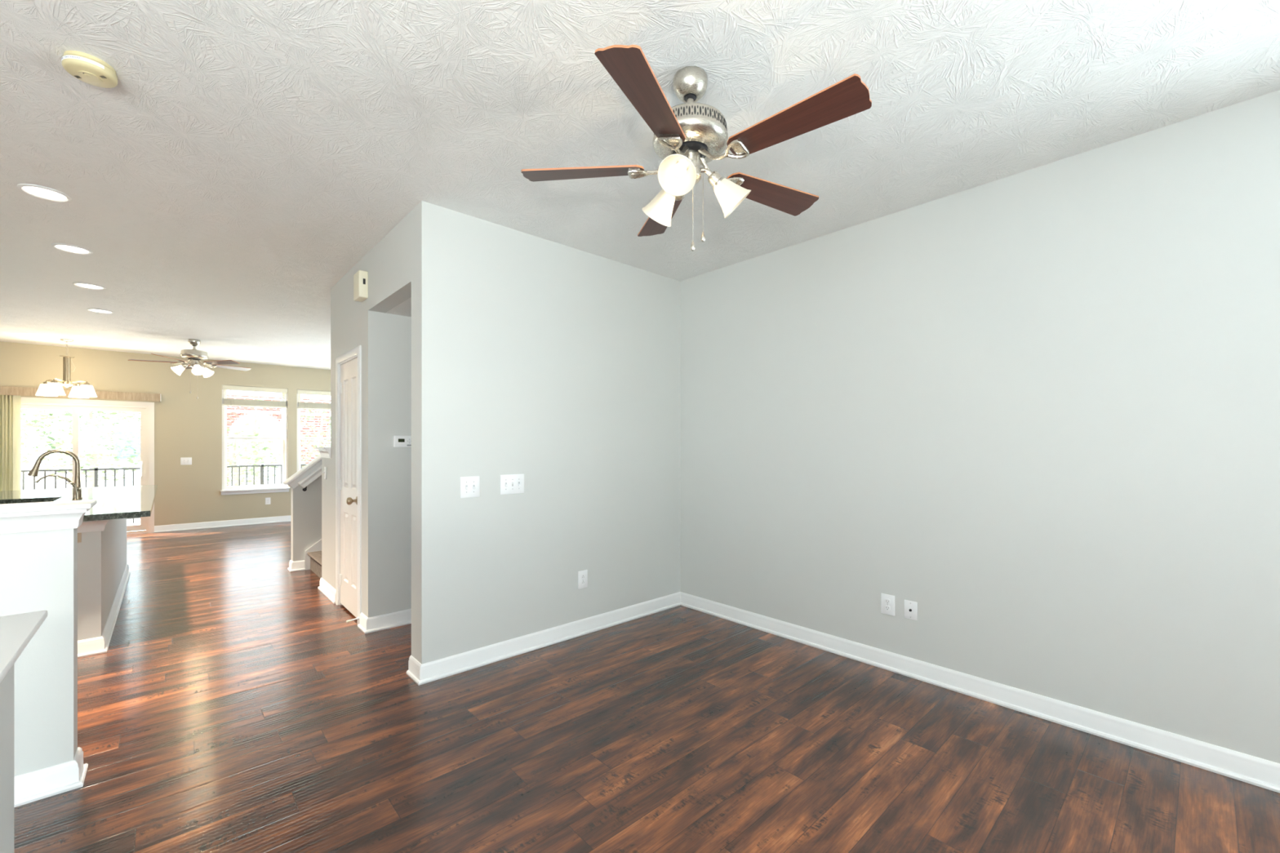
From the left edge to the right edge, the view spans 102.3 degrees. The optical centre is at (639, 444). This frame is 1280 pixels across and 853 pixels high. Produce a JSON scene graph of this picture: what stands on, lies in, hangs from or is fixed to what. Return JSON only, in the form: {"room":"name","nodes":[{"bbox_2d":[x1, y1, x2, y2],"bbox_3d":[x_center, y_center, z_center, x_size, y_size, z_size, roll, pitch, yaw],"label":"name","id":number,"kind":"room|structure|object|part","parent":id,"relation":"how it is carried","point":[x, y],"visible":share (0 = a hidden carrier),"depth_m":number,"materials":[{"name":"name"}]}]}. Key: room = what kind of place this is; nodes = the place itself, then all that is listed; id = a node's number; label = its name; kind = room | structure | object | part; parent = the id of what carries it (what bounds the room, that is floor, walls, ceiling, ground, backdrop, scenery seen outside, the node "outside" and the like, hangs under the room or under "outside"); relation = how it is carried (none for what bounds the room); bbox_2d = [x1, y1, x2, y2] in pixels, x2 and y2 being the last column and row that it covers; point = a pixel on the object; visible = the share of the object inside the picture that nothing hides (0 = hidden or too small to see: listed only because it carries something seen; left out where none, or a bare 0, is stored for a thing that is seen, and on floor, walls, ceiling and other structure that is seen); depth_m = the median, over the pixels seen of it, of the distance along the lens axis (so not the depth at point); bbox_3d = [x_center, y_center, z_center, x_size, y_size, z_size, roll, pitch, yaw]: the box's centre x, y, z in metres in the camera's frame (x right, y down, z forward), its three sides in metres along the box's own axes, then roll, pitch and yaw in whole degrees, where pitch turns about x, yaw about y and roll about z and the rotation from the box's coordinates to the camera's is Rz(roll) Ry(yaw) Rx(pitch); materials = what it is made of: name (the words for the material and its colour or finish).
{"room":"empty living room","nodes":[
{"label":"empty living room","id":0,"kind":"room"},
{"bbox_2d":[0,610,47,852],"bbox_3d":[-0.343,0.902,-0.151,0.219,0.900,4.044,0,0,-42],"label":"wall","id":1,"kind":"structure","parent":0,"point":[16,631],"depth_m":1.27,"materials":[{"name":"grey paint"}]},
{"bbox_2d":[0,341,330,525],"bbox_3d":[-7.494,-0.019,8.060,6.611,2.743,0.170,0,0,-42],"label":"wall","id":2,"kind":"structure","parent":0,"point":[185,425],"depth_m":8.18,"materials":[{"name":"beige paint"}]},
{"bbox_2d":[0,386,160,491],"bbox_3d":[-8.077,0.265,7.327,1.862,2.095,0.125,0,0,-42],"label":"vertical blind","id":3,"kind":"object","parent":2,"relation":"attached to","point":[10,397],"visible":0.73,"depth_m":6.95,"materials":[{"name":"beige fabric"}]},
{"bbox_2d":[21,396,154,534],"bbox_3d":[-8.152,0.348,7.447,1.659,2.008,0.188,0,0,-42],"label":"door","id":4,"kind":"structure","parent":2,"relation":"in","point":[146,409],"depth_m":7.79,"materials":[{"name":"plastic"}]},
{"bbox_3d":[-8.440,0.373,7.239,0.766,1.873,0.035,0,0,-42],"label":"panel","id":5,"kind":"part","parent":4,"relation":"part of","materials":[{"name":"plastic"}]},
{"bbox_3d":[-7.885,0.373,7.679,0.766,1.873,0.035,0,0,-42],"label":"panel","id":6,"kind":"part","parent":4,"relation":"part of","materials":[{"name":"glass"}]},
{"bbox_3d":[-7.601,0.372,7.870,0.020,0.240,0.066,0,0,-42],"label":"handle","id":7,"kind":"part","parent":4,"relation":"part of","materials":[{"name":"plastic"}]},
{"bbox_2d":[180,457,191,465],"bbox_3d":[-7.208,0.258,8.191,0.135,0.118,0.022,0,0,-42],"label":"switch plate","id":8,"kind":"object","parent":2,"relation":"attached to","point":[184,460],"visible":1,"depth_m":8.19,"materials":[{"name":"white plastic"}]},
{"bbox_2d":[154,515,290,533],"bbox_3d":[-6.233,1.300,9.078,3.375,0.104,0.028,0,0,-42],"label":"baseboard","id":9,"kind":"structure","parent":2,"relation":"attached to","point":[164,528],"depth_m":8.47,"materials":[{"name":"white paint"}]},
{"bbox_2d":[220,487,289,495],"bbox_3d":[-6.539,0.787,8.787,0.950,0.080,0.085,0,0,-42],"label":"window sill","id":10,"kind":"structure","parent":2,"relation":"attached to","point":[224,492],"depth_m":8.76,"materials":[{"name":"white paint"}]},
{"bbox_2d":[265,497,270,504],"bbox_3d":[-6.430,0.970,8.911,0.075,0.118,0.009,0,0,-42],"label":"outlet plate","id":11,"kind":"object","parent":2,"relation":"attached to","point":[267,500],"visible":1,"depth_m":8.91,"materials":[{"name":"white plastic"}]},
{"bbox_2d":[222,384,330,490],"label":"window","id":12,"kind":"structure","parent":2,"relation":"in","point":[284,437],"depth_m":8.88,"materials":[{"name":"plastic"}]},
{"bbox_3d":[-6.642,-0.531,8.900,0.851,0.864,0.030,0,0,-42],"label":"sash","id":13,"kind":"part","parent":12,"relation":"part of","materials":[{"name":"plastic"}]},
{"bbox_2d":[222,385,288,417],"bbox_3d":[-6.574,-0.718,8.826,0.903,0.540,0.076,0,0,-42],"label":"window blind","id":14,"kind":"object","parent":12,"relation":"attached to","point":[228,402],"visible":1,"depth_m":8.81,"materials":[{"name":"white plastic"}]},
{"bbox_3d":[-6.582,-0.665,8.835,0.899,0.022,0.052,0,0,-42],"label":"rail","id":15,"kind":"part","parent":14,"relation":"part of","materials":[{"name":"white plastic"}]},
{"bbox_3d":[-6.575,-0.952,8.827,0.903,0.072,0.056,0,0,-42],"label":"head rail","id":16,"kind":"part","parent":14,"relation":"part of","materials":[{"name":"white plastic"}]},
{"bbox_3d":[-6.615,0.301,8.870,0.851,0.861,0.030,0,0,-42],"label":"sash","id":17,"kind":"part","parent":12,"relation":"part of","materials":[{"name":"glass"}]},
{"bbox_2d":[297,389,330,471],"bbox_3d":[-5.850,-0.120,9.576,0.911,1.745,0.150,0,0,-42],"label":"window","id":18,"kind":"structure","parent":2,"relation":"in","point":[299,438],"depth_m":9.29,"materials":[{"name":"plastic"}]},
{"bbox_2d":[297,389,330,420],"bbox_3d":[-5.806,-0.718,9.528,0.903,0.540,0.076,0,0,-42],"label":"window blind","id":19,"kind":"object","parent":18,"relation":"attached to","point":[307,405],"visible":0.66,"depth_m":9.39,"materials":[{"name":"white plastic"}]},
{"bbox_3d":[-5.807,-0.952,9.530,0.903,0.072,0.056,0,0,-42],"label":"head rail","id":20,"kind":"part","parent":19,"relation":"part of","materials":[{"name":"white plastic"}]},
{"bbox_3d":[-5.814,-0.665,9.537,0.899,0.022,0.052,0,0,-42],"label":"rail","id":21,"kind":"part","parent":19,"relation":"part of","materials":[{"name":"white plastic"}]},
{"bbox_3d":[-5.873,-0.531,9.602,0.851,0.864,0.030,0,0,-42],"label":"sash","id":22,"kind":"part","parent":18,"relation":"part of","materials":[{"name":"plastic"}]},
{"bbox_3d":[-5.846,0.301,9.572,0.851,0.861,0.030,0,0,-42],"label":"sash","id":23,"kind":"part","parent":18,"relation":"part of","materials":[{"name":"plastic"}]},
{"bbox_2d":[282,455,321,568],"bbox_3d":[-2.954,-0.011,6.286,2.301,2.726,0.224,0,0,-42],"label":"wall","id":24,"kind":"structure","parent":0,"point":[305,506],"depth_m":5.59,"materials":[{"name":"grey paint"}]},
{"bbox_2d":[287,560,305,572],"bbox_3d":[-2.938,1.300,6.300,2.260,0.104,0.172,0,0,-42],"label":"baseboard","id":25,"kind":"structure","parent":24,"relation":"attached to","point":[297,566],"depth_m":5.54,"materials":[{"name":"white paint"}]},
{"bbox_3d":[-2.987,-0.445,6.255,2.156,1.828,0.196,0,0,-42],"label":"cap moulding","id":26,"kind":"part","parent":24,"relation":"part of","materials":[{"name":"white paint"}]},
{"bbox_2d":[297,465,321,491],"bbox_3d":[-2.879,-0.396,6.187,2.072,1.796,0.129,0,0,-42],"label":"handrail","id":27,"kind":"object","parent":24,"relation":"attached to","point":[317,473],"visible":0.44,"depth_m":5.53,"materials":[{"name":"white paint"}]},
{"bbox_2d":[0,200,679,776],"bbox_3d":[-2.162,-0.019,2.194,6.653,2.743,0.219,0,0,-42],"label":"wall","id":28,"kind":"structure","parent":0,"point":[555,365],"depth_m":3.31,"materials":[{"name":"grey paint"}]},
{"bbox_3d":[-3.430,0.291,1.034,3.188,0.078,0.191,0,0,-42],"label":"cap moulding","id":29,"kind":"part","parent":28,"relation":"part of","materials":[{"name":"white paint"}]},
{"bbox_2d":[13,746,88,807],"bbox_3d":[-3.416,1.300,1.047,3.130,0.104,0.172,0,0,-42],"label":"baseboard","id":30,"kind":"structure","parent":28,"relation":"attached to","point":[30,787],"depth_m":1.99,"materials":[{"name":"white paint"}]},
{"bbox_2d":[460,475,479,497],"bbox_3d":[-1.025,0.255,3.119,0.122,0.128,0.022,0,0,-42],"label":"switch plate","id":31,"kind":"object","parent":28,"relation":"attached to","point":[469,486],"visible":1,"depth_m":3.12,"materials":[{"name":"white plastic"}]},
{"bbox_2d":[500,474,524,494],"bbox_3d":[-0.816,0.253,3.311,0.170,0.126,0.022,0,0,-42],"label":"switch plate","id":32,"kind":"object","parent":28,"relation":"attached to","point":[509,483],"visible":1,"depth_m":3.31,"materials":[{"name":"white plastic"}]},
{"bbox_2d":[577,569,587,589],"bbox_3d":[-0.409,0.964,3.691,0.083,0.128,0.009,0,0,-42],"label":"outlet plate","id":33,"kind":"object","parent":28,"relation":"attached to","point":[582,575],"visible":1,"depth_m":3.69,"materials":[{"name":"white plastic"}]},
{"bbox_2d":[321,210,411,617],"bbox_3d":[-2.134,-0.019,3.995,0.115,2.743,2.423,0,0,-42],"label":"wall","id":34,"kind":"structure","parent":0,"point":[389,261],"depth_m":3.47,"materials":[{"name":"grey paint"}]},
{"bbox_2d":[315,447,330,457],"bbox_3d":[-2.609,0.069,4.990,0.845,0.096,0.410,0,0,-42],"label":"trim","id":35,"kind":"structure","parent":34,"relation":"on","point":[325,452],"depth_m":4.65,"materials":[{"name":"white paint"}]},
{"bbox_3d":[-2.597,0.078,4.988,0.830,0.078,0.392,0,0,-42],"label":"cap moulding","id":36,"kind":"part","parent":35,"relation":"part of","materials":[{"name":"white paint"}]},
{"bbox_2d":[323,466,326,479],"bbox_3d":[-2.893,0.258,4.725,0.022,0.115,0.070,0,0,-42],"label":"switch plate","id":37,"kind":"object","parent":34,"relation":"attached to","point":[325,468],"visible":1,"depth_m":4.72,"materials":[{"name":"white plastic"}]},
{"bbox_2d":[317,577,335,604],"bbox_3d":[-2.768,1.300,4.668,0.144,0.104,0.632,0,0,-42],"label":"baseboard","id":38,"kind":"structure","parent":34,"relation":"attached to","point":[325,588],"depth_m":4.60,"materials":[{"name":"white paint"}]},
{"bbox_2d":[335,345,361,625],"bbox_3d":[-2.314,0.304,4.140,0.184,2.096,0.737,0,0,-42],"label":"door","id":39,"kind":"structure","parent":34,"relation":"in","point":[348,365],"depth_m":4.14,"materials":[{"name":"white paint"}]},
{"bbox_3d":[-2.197,0.427,3.932,0.076,0.064,0.064,0,0,-42],"label":"knob","id":40,"kind":"part","parent":39,"relation":"part of","materials":[{"name":"silver metal"}]},
{"bbox_2d":[353,270,368,302],"bbox_3d":[-2.035,-1.156,3.757,0.060,0.192,0.152,0,0,-42],"label":"door chime","id":41,"kind":"object","parent":34,"relation":"attached to","point":[360,277],"visible":1,"depth_m":3.71,"materials":[{"name":"beige plastic"}]},
{"bbox_2d":[357,608,411,634],"bbox_3d":[-1.453,1.300,4.284,1.566,0.104,0.192,0,0,-42],"label":"baseboard","id":42,"kind":"structure","parent":34,"relation":"attached to","point":[371,624],"depth_m":3.80,"materials":[{"name":"white paint"}]},
{"bbox_2d":[346,617,359,622],"bbox_3d":[-2.132,1.298,3.825,0.084,0.029,0.022,0,0,-42],"label":"door stop","id":43,"kind":"object","parent":42,"relation":"attached to","point":[357,618],"visible":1,"depth_m":3.82,"materials":[{"name":"white plastic"}]},
{"bbox_2d":[393,435,411,447],"bbox_3d":[-1.773,-0.026,3.882,0.154,0.090,0.028,0,0,-42],"label":"thermostat","id":44,"kind":"object","parent":34,"relation":"attached to","point":[399,441],"visible":0.82,"depth_m":3.86,"materials":[{"name":"white plastic"}]},
{"bbox_2d":[385,297,411,317],"bbox_3d":[-0.826,-1.020,4.157,2.033,0.095,0.898,0,0,-42],"label":"ceiling","id":45,"kind":"structure","parent":0,"point":[404,308],"depth_m":3.71,"materials":[{"name":"white paint"}]},
{"bbox_2d":[0,0,1279,369],"bbox_3d":[-3.102,-1.451,3.254,7.011,0.120,13.190,0,0,-42],"label":"ceiling","id":46,"kind":"structure","parent":0,"point":[243,157],"depth_m":2.19,"materials":[{"name":"white paint"}]},
{"bbox_2d":[16,183,71,201],"bbox_3d":[-3.278,-1.386,2.841,0.200,0.008,0.200,0,0,-42],"label":"recessed light","id":47,"kind":"object","parent":46,"relation":"in","point":[42,192],"visible":1,"depth_m":2.83,"materials":[{"name":"white paint"}]},
{"bbox_2d":[35,338,97,398],"bbox_3d":[-7.592,-1.018,6.831,0.489,0.746,0.489,0,0,28],"label":"chandelier","id":48,"kind":"object","parent":46,"relation":"hanging from","point":[54,388],"visible":1,"depth_m":6.80,"materials":[{"name":"white glass"}]},
{"bbox_3d":[-7.791,-0.722,6.772,0.196,0.154,0.196,0,0,-17],"label":"lamp shade","id":49,"kind":"part","parent":48,"relation":"part of","materials":[{"name":"white glass"}]},
{"bbox_3d":[-7.720,-0.828,6.793,0.208,0.063,0.060,0,0,-17],"label":"arm","id":50,"kind":"part","parent":48,"relation":"part of","materials":[{"name":"silver metal"}]},
{"bbox_3d":[-7.533,-0.722,6.632,0.196,0.154,0.196,0,0,-17],"label":"lamp shade","id":51,"kind":"part","parent":48,"relation":"part of","materials":[{"name":"white glass"}]},
{"bbox_3d":[-7.554,-0.828,6.703,0.060,0.063,0.208,0,0,-17],"label":"arm","id":52,"kind":"part","parent":48,"relation":"part of","materials":[{"name":"silver metal"}]},
{"bbox_3d":[-7.651,-0.722,7.029,0.196,0.154,0.196,0,0,-17],"label":"lamp shade","id":53,"kind":"part","parent":48,"relation":"part of","materials":[{"name":"white glass"}]},
{"bbox_3d":[-7.465,-0.828,6.869,0.208,0.063,0.060,0,0,-17],"label":"arm","id":54,"kind":"part","parent":48,"relation":"part of","materials":[{"name":"silver metal"}]},
{"bbox_3d":[-7.394,-0.722,6.890,0.196,0.154,0.196,0,0,-17],"label":"lamp shade","id":55,"kind":"part","parent":48,"relation":"part of","materials":[{"name":"white glass"}]},
{"bbox_2d":[51,243,93,254],"bbox_3d":[-4.018,-1.386,3.650,0.200,0.008,0.200,0,0,-42],"label":"recessed light","id":56,"kind":"object","parent":46,"relation":"in","point":[65,247],"visible":1,"depth_m":3.64,"materials":[{"name":"white"}]},
{"bbox_2d":[61,50,117,88],"bbox_3d":[-2.008,-1.365,1.883,0.140,0.051,0.141,0,0,0],"label":"smoke detector","id":57,"kind":"object","parent":46,"relation":"attached to","point":[88,68],"visible":1,"depth_m":1.86,"materials":[{"name":"beige plastic"}]},
{"bbox_3d":[-2.008,-1.343,1.879,0.056,0.003,0.054,0,0,0],"label":"battery door","id":58,"kind":"part","parent":57,"relation":"part of","materials":[{"name":"beige plastic"}]},
{"bbox_2d":[72,282,106,289],"bbox_3d":[-4.807,-1.386,4.504,0.200,0.008,0.200,0,0,-42],"label":"recessed light","id":59,"kind":"object","parent":46,"relation":"in","point":[84,285],"visible":1,"depth_m":4.50,"materials":[{"name":"white"}]},
{"bbox_2d":[86,308,114,313],"bbox_3d":[-5.586,-1.386,5.341,0.200,0.008,0.200,0,0,-42],"label":"recessed light","id":60,"kind":"object","parent":46,"relation":"in","point":[96,310],"visible":1,"depth_m":5.34,"materials":[{"name":"white"}]},
{"bbox_2d":[128,338,251,399],"bbox_3d":[-5.935,-1.000,6.858,1.252,0.783,1.212,0,0,-42],"label":"ceiling fan","id":61,"kind":"object","parent":46,"relation":"hanging from","point":[194,356],"visible":1,"depth_m":6.77,"materials":[{"name":"silver metal"}]},
{"bbox_3d":[-6.272,-1.081,6.647,0.472,0.035,0.136,0,0,-26],"label":"blade","id":62,"kind":"part","parent":61,"relation":"part of","materials":[{"name":"brown wood"}]},
{"bbox_3d":[-5.842,-1.081,6.424,0.136,0.035,0.472,0,0,-8],"label":"blade","id":63,"kind":"part","parent":61,"relation":"part of","materials":[{"name":"brown wood"}]},
{"bbox_3d":[-6.059,-0.982,6.767,0.143,0.141,0.136,0,0,-22],"label":"lamp shade","id":64,"kind":"part","parent":61,"relation":"part of","materials":[{"name":"white glass"}]},
{"bbox_3d":[-5.980,-1.046,6.800,0.108,0.077,0.060,0,0,-22],"label":"lamp arm","id":65,"kind":"part","parent":61,"relation":"part of","materials":[{"name":"silver metal"}]},
{"bbox_3d":[-5.769,-0.982,6.728,0.143,0.141,0.136,0,0,38],"label":"lamp shade","id":66,"kind":"part","parent":61,"relation":"part of","materials":[{"name":"white glass"}]},
{"bbox_3d":[-5.881,-0.982,6.999,0.136,0.141,0.143,0,0,8],"label":"lamp shade","id":67,"kind":"part","parent":61,"relation":"part of","materials":[{"name":"white glass"}]},
{"bbox_3d":[-5.497,-1.081,6.763,0.472,0.035,0.136,0,0,10],"label":"blade","id":68,"kind":"part","parent":61,"relation":"part of","materials":[{"name":"brown wood"}]},
{"bbox_3d":[-5.713,-1.081,7.197,0.136,0.035,0.472,0,0,28],"label":"blade","id":69,"kind":"part","parent":61,"relation":"part of","materials":[{"name":"brown wood"}]},
{"bbox_2d":[520,44,871,251],"bbox_3d":[0.224,-1.054,1.943,1.245,0.673,1.226,0,0,-42],"label":"ceiling fan","id":70,"kind":"object","parent":46,"relation":"hanging from","point":[689,135],"visible":1,"depth_m":1.82,"materials":[{"name":"brown wood"}]},
{"bbox_3d":[-0.220,-1.053,1.995,0.472,0.035,0.136,0,0,6],"label":"blade","id":71,"kind":"part","parent":70,"relation":"part of","materials":[{"name":"brown wood"}]},
{"bbox_3d":[0.026,-1.053,1.578,0.136,0.035,0.472,0,0,24],"label":"blade","id":72,"kind":"part","parent":70,"relation":"part of","materials":[{"name":"brown wood"}]},
{"bbox_3d":[0.084,-0.950,2.094,0.141,0.143,0.127,0,0,20],"label":"lamp shade","id":73,"kind":"part","parent":70,"relation":"part of","materials":[{"name":"white glass"}]},
{"bbox_3d":[0.101,-1.053,2.358,0.136,0.035,0.472,0,0,-12],"label":"blade","id":74,"kind":"part","parent":70,"relation":"part of","materials":[{"name":"brown wood"}]},
{"bbox_3d":[0.140,-0.950,1.788,0.141,0.143,0.127,0,0,-41],"label":"lamp shade","id":75,"kind":"part","parent":70,"relation":"part of","materials":[{"name":"white glass"}]},
{"bbox_3d":[0.144,-0.978,1.826,0.046,0.068,0.069,0,0,20],"label":"bulb","id":76,"kind":"part","parent":70,"relation":"part of","materials":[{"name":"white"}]},
{"bbox_3d":[0.163,-1.018,1.878,0.060,0.078,0.107,0,0,20],"label":"lamp arm","id":77,"kind":"part","parent":70,"relation":"part of","materials":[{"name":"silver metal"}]},
{"bbox_3d":[0.195,-0.908,1.912,0.002,0.305,0.014,0,0,-6],"label":"pull chain","id":78,"kind":"part","parent":70,"relation":"part of","materials":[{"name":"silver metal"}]},
{"bbox_3d":[0.231,-0.929,1.930,0.015,0.263,0.002,0,0,33],"label":"pull chain","id":79,"kind":"part","parent":70,"relation":"part of","materials":[{"name":"silver metal"}]},
{"bbox_3d":[0.272,-1.018,1.970,0.107,0.078,0.060,0,0,-10],"label":"lamp arm","id":80,"kind":"part","parent":70,"relation":"part of","materials":[{"name":"silver metal"}]},
{"bbox_3d":[0.364,-0.950,1.979,0.141,0.143,0.127,0,0,-40],"label":"lamp shade","id":81,"kind":"part","parent":70,"relation":"part of","materials":[{"name":"white glass"}]},
{"bbox_3d":[0.545,-1.053,2.165,0.472,0.035,0.136,0,0,-30],"label":"blade","id":82,"kind":"part","parent":70,"relation":"part of","materials":[{"name":"brown wood"}]},
{"bbox_3d":[0.499,-1.053,1.683,0.472,0.035,0.136,0,0,42],"label":"blade","id":83,"kind":"part","parent":70,"relation":"part of","materials":[{"name":"brown wood"}]},
{"bbox_2d":[13,521,1279,852],"bbox_3d":[-3.102,1.412,3.254,7.011,0.120,13.190,0,0,-42],"label":"floor","id":84,"kind":"structure","parent":0,"point":[230,705],"depth_m":2.28,"materials":[{"name":"brown wood"}]},
{"bbox_2d":[77,518,130,657],"bbox_3d":[-4.718,0.915,4.102,0.869,0.874,2.819,0,0,-42],"label":"kitchen island","id":85,"kind":"object","parent":84,"relation":"on","point":[104,573],"visible":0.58,"depth_m":3.35,"materials":[{"name":"grey paint"}]},
{"bbox_2d":[0,484,157,521],"bbox_3d":[-4.661,0.457,4.166,1.080,0.038,3.040,0,0,-42],"label":"island countertop","id":86,"kind":"structure","parent":85,"relation":"on","point":[128,501],"depth_m":4.23,"materials":[{"name":"stone"}]},
{"bbox_2d":[27,448,83,499],"bbox_3d":[-4.639,0.236,4.093,0.296,0.404,0.088,0,0,-42],"label":"kitchen faucet","id":87,"kind":"object","parent":86,"relation":"on","point":[33,472],"visible":0.87,"depth_m":4.12,"materials":[{"name":"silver metal"}]},
{"bbox_3d":[-4.605,0.303,4.084,0.048,0.139,0.243,0,0,37],"label":"lever","id":88,"kind":"part","parent":87,"relation":"part of","materials":[{"name":"gold metal"}]},
{"bbox_3d":[-4.637,0.156,4.114,0.237,0.244,0.033,0,0,-42],"label":"spout","id":89,"kind":"part","parent":87,"relation":"part of","materials":[{"name":"gold metal"}]},
{"bbox_2d":[66,482,79,500],"bbox_3d":[-4.473,0.366,4.067,0.064,0.144,0.038,0,0,-42],"label":"soap dispenser","id":90,"kind":"object","parent":86,"relation":"on","point":[75,494],"visible":0.94,"depth_m":4.07,"materials":[{"name":"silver metal"}]},
{"bbox_3d":[-4.478,0.321,4.063,0.051,0.054,0.012,0,0,-42],"label":"pump spout","id":91,"kind":"part","parent":90,"relation":"part of","materials":[{"name":"gold metal"}]},
{"bbox_2d":[77,533,81,542],"bbox_3d":[-3.612,0.588,3.256,0.115,0.070,0.009,0,0,-42],"label":"outlet plate","id":92,"kind":"object","parent":85,"relation":"attached to","point":[79,535],"visible":0.1,"depth_m":3.29,"materials":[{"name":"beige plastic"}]},
{"bbox_3d":[-3.786,0.519,3.082,0.869,0.082,0.056,0,0,-42],"label":"counter moulding","id":93,"kind":"part","parent":85,"relation":"part of","materials":[{"name":"white paint"}]},
{"bbox_3d":[-4.729,1.300,4.102,0.854,0.104,2.804,0,0,-42],"label":"baseboard","id":94,"kind":"part","parent":85,"relation":"part of","materials":[{"name":"white paint"}]},
{"bbox_2d":[305,538,321,577],"bbox_3d":[-2.587,0.552,5.888,1.945,1.601,0.960,0,0,-42],"label":"staircase","id":95,"kind":"structure","parent":84,"relation":"on","point":[313,553],"depth_m":5.55,"materials":[{"name":"brown wood"}]},
{"bbox_2d":[680,89,1279,763],"bbox_3d":[-0.617,-0.019,5.546,0.150,2.743,13.160,0,0,-42],"label":"wall","id":96,"kind":"structure","parent":0,"point":[1036,411],"depth_m":2.60,"materials":[{"name":"grey paint"}]},
{"bbox_2d":[406,591,1279,793],"bbox_3d":[1.136,1.300,1.903,2.176,0.104,5.077,0,0,-42],"label":"baseboard","id":97,"kind":"structure","parent":96,"relation":"attached to","point":[1255,771],"depth_m":2.93,"materials":[{"name":"white paint"}]},
{"bbox_2d":[880,593,894,616],"bbox_3d":[1.497,0.965,3.115,0.009,0.122,0.081,0,0,-42],"label":"outlet plate","id":98,"kind":"object","parent":96,"relation":"attached to","point":[887,602],"visible":1,"depth_m":3.11,"materials":[{"name":"white plastic"}]},
{"bbox_2d":[884,598,889,604],"bbox_3d":[1.495,0.946,3.114,0.004,0.033,0.029,0,0,-42],"label":"receptacle","id":99,"kind":"object","parent":98,"relation":"attached to","point":[886,600],"depth_m":3.11,"materials":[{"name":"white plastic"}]},
{"bbox_2d":[884,604,889,610],"bbox_3d":[1.495,0.985,3.114,0.004,0.033,0.029,0,0,-42],"label":"receptacle","id":100,"kind":"object","parent":98,"relation":"attached to","point":[886,606],"depth_m":3.11,"materials":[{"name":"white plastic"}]},
{"bbox_2d":[904,600,917,620],"bbox_3d":[1.582,0.968,3.016,0.017,0.108,0.072,0,0,-42],"label":"cable jack plate","id":101,"kind":"object","parent":96,"relation":"attached to","point":[910,607],"visible":1,"depth_m":3.02,"materials":[{"name":"white plastic"}]},
{"label":"outside","id":102,"kind":"structure","parent":0,"visible":0},
{"bbox_2d":[126,521,140,525],"bbox_3d":[-8.126,1.452,8.891,14.000,0.120,1.910,0,0,-42],"label":"deck","id":103,"kind":"object","parent":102,"point":[137,522],"depth_m":9.12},
{"bbox_2d":[21,464,306,523],"bbox_3d":[-8.669,0.892,9.485,10.000,1.000,0.040,0,0,-42],"label":"deck railing","id":104,"kind":"object","parent":103,"relation":"on","point":[261,466],"visible":0.17,"depth_m":9.07,"materials":[{"name":"black metal"}]},
{"bbox_3d":[-9.348,0.892,8.865,0.040,1.000,0.040,0,0,-42],"label":"post","id":105,"kind":"part","parent":104,"relation":"part of","materials":[{"name":"black metal"}]},
{"bbox_3d":[-8.669,0.422,9.485,10.000,0.030,0.040,0,0,-42],"label":"rail","id":106,"kind":"part","parent":104,"relation":"part of","materials":[{"name":"black metal"}]},
{"bbox_3d":[-7.636,0.892,10.430,0.040,1.000,0.040,0,0,-42],"label":"post","id":107,"kind":"part","parent":104,"relation":"part of","materials":[{"name":"black metal"}]},
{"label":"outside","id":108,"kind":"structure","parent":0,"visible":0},
{"bbox_2d":[21,461,140,522],"bbox_3d":[-30.726,1.852,33.619,120.000,0.200,68.910,0,0,-42],"label":"ground","id":109,"kind":"structure","parent":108,"point":[28,480],"depth_m":26.09,"materials":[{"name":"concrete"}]},
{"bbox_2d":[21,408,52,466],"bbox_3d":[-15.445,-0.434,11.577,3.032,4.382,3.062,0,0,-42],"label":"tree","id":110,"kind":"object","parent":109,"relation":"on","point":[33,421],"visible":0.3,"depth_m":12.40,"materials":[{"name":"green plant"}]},
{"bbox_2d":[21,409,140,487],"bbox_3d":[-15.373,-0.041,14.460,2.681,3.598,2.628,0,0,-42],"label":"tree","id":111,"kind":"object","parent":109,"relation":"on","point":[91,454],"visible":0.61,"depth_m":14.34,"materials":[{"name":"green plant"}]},
{"bbox_2d":[101,411,140,487],"bbox_3d":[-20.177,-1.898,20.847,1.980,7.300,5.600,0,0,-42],"label":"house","id":112,"kind":"structure","parent":109,"relation":"on","point":[128,479],"depth_m":18.73,"materials":[{"name":"white"}]},
{"bbox_2d":[114,430,118,458],"bbox_3d":[-18.884,0.002,18.601,0.100,1.100,0.060,0,0,-42],"label":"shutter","id":113,"kind":"object","parent":112,"relation":"hanging from","point":[117,433],"depth_m":18.58,"materials":[{"name":"white"}]},
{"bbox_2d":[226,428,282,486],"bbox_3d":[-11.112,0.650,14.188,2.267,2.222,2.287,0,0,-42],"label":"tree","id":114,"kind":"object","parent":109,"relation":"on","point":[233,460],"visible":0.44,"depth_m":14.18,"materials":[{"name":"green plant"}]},
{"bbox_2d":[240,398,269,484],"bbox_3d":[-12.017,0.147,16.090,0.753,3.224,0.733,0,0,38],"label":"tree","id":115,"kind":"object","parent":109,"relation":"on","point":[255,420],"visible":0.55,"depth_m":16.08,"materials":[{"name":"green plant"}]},
{"bbox_2d":[300,408,330,466],"bbox_3d":[-10.173,0.262,16.455,2.060,2.994,1.992,0,0,-42],"label":"tree","id":116,"kind":"object","parent":109,"relation":"on","point":[324,414],"visible":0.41,"depth_m":16.30,"materials":[{"name":"green plant"}]}
]}

